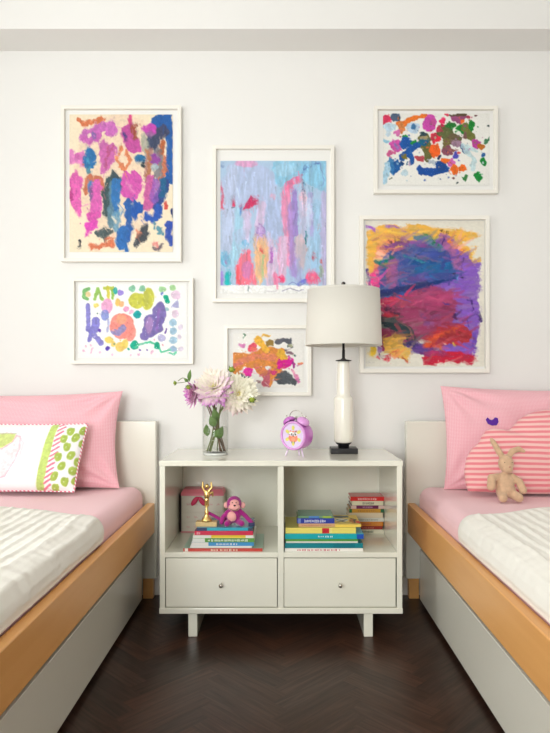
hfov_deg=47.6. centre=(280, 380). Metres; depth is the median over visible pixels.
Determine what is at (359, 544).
book
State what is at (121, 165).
framed painting
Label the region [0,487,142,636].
mattress
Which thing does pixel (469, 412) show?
pillow
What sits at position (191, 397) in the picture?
dahlia
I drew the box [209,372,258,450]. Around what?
dahlia
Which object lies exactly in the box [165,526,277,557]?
shelf
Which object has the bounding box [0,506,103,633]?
quilt
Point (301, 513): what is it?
book
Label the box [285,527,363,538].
book
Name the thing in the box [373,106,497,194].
framed painting
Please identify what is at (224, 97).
wall
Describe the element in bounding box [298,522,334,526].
book
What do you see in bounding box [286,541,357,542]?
book
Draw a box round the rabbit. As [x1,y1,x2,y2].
[487,438,526,502]
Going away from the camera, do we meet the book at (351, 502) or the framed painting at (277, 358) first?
the book at (351, 502)
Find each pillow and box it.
[0,391,122,487]
[441,386,549,489]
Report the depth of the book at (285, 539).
2.45 m
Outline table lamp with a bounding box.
[305,282,381,453]
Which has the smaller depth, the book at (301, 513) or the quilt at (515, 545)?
the quilt at (515, 545)
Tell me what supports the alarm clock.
on the storage cabinet
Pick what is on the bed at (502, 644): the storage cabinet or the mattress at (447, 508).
the mattress at (447, 508)
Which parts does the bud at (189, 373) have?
stem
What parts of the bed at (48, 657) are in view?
trundle drawer, rail, headboard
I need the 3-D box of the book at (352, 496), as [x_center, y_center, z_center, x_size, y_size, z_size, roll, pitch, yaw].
[0.379,0.517,2.785,0.148,0.018,0.101,0,0,0]
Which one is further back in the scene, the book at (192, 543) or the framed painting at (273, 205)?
the framed painting at (273, 205)
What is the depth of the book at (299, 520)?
2.48 m
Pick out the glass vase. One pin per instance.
(212, 453)
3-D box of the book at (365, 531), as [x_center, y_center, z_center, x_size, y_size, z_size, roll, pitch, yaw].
[0.392,0.660,2.790,0.118,0.018,0.111,0,0,0]
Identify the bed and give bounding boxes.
[0,421,156,732]
[405,421,549,732]
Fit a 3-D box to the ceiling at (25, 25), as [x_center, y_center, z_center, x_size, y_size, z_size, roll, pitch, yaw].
[0.000,-1.724,2.837,3.900,0.351,0.185,0,0,0]
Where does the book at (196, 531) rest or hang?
on the book at (194, 535)
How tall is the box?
0.188 m
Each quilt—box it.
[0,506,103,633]
[458,507,549,622]
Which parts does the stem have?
stem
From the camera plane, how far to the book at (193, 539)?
2.45 m
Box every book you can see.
[183,534,263,550]
[190,545,251,547]
[191,536,255,545]
[192,526,255,541]
[193,527,254,537]
[195,520,254,534]
[197,518,253,530]
[285,517,355,532]
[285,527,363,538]
[285,539,357,540]
[285,539,362,547]
[285,548,362,550]
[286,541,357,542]
[296,511,333,522]
[298,510,332,517]
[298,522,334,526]
[333,515,360,526]
[346,508,382,517]
[347,504,383,512]
[348,493,383,500]
[349,500,382,504]
[349,501,383,508]
[358,517,383,521]
[360,522,382,525]
[360,526,381,528]
[361,527,383,533]
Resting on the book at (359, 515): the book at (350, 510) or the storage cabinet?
the book at (350, 510)
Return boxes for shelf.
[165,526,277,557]
[284,526,396,557]
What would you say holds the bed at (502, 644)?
on the floor
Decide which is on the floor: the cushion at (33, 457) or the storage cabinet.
the storage cabinet
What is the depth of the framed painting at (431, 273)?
2.91 m
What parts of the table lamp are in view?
lamp shade, shade trim, shade trim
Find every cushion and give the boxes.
[0,423,87,491]
[464,410,549,493]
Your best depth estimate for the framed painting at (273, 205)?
2.91 m
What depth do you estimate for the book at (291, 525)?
2.46 m
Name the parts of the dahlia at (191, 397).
stem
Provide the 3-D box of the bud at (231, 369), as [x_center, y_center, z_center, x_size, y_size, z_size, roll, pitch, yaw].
[-0.237,0.116,2.625,0.100,0.362,0.029,0,0,30]
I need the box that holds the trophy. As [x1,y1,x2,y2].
[196,481,217,526]
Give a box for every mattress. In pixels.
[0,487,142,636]
[419,487,549,625]
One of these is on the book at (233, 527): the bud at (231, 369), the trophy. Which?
the trophy
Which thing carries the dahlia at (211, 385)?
in the glass vase
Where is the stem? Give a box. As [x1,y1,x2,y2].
[203,407,223,451]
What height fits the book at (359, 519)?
0.017 m
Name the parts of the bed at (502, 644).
headboard, rail, trundle drawer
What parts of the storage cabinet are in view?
panel, leg, drawer, panel, panel, panel, drawer, leg, panel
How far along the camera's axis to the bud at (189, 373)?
2.60 m
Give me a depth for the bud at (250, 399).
2.61 m
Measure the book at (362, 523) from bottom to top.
0.019 m
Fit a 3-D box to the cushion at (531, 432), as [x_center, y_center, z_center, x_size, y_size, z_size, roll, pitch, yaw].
[1.140,0.295,2.604,0.756,0.346,0.152,0,0,2]
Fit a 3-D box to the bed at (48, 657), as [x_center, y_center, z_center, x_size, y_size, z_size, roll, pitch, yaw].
[-1.120,0.593,1.873,1.090,0.815,2.066,0,0,0]
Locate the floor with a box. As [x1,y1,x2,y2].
[57,595,504,732]
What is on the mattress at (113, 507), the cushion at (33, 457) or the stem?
the cushion at (33, 457)
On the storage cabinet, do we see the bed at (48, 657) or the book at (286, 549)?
the book at (286, 549)
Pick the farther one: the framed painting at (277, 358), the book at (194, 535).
the framed painting at (277, 358)
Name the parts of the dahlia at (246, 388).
stem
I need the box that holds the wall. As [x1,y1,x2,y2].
[0,51,549,571]
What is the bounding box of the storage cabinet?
[159,448,402,636]
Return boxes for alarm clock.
[280,410,312,456]
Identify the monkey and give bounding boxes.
[208,496,254,526]
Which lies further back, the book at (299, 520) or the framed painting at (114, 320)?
the framed painting at (114, 320)
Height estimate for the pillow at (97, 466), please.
0.443 m
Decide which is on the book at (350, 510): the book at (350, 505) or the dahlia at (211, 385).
the book at (350, 505)
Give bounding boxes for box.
[180,487,225,531]
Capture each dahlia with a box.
[183,381,223,450]
[193,366,233,451]
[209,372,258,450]
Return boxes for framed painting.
[61,105,181,262]
[71,278,193,363]
[213,145,333,302]
[224,325,310,395]
[359,215,489,372]
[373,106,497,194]
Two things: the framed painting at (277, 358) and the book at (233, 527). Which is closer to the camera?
the book at (233, 527)
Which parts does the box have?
drawer, drawer, drawer, lid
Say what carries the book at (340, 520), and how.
on the book at (291, 525)
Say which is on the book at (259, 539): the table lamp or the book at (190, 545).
the book at (190, 545)
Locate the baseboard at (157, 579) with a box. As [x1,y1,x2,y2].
[142,572,419,594]
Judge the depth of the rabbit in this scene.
2.45 m
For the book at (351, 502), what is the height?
0.019 m
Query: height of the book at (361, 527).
0.015 m
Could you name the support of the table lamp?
on the storage cabinet
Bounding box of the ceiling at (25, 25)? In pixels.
[0,0,549,50]
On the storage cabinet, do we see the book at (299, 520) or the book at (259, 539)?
the book at (259, 539)
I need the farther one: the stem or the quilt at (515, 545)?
the stem
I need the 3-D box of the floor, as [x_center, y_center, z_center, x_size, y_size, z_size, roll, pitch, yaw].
[0.000,1.030,0.515,3.900,0.060,4.830,0,0,0]
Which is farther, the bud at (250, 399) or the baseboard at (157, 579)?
the baseboard at (157, 579)
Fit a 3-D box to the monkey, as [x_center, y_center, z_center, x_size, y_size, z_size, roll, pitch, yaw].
[-0.200,0.518,2.495,0.190,0.117,0.068,0,0,-2]
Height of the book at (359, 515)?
0.022 m
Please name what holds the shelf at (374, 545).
attached to the storage cabinet
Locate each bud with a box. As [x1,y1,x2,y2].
[173,370,222,451]
[210,397,255,451]
[217,366,234,450]

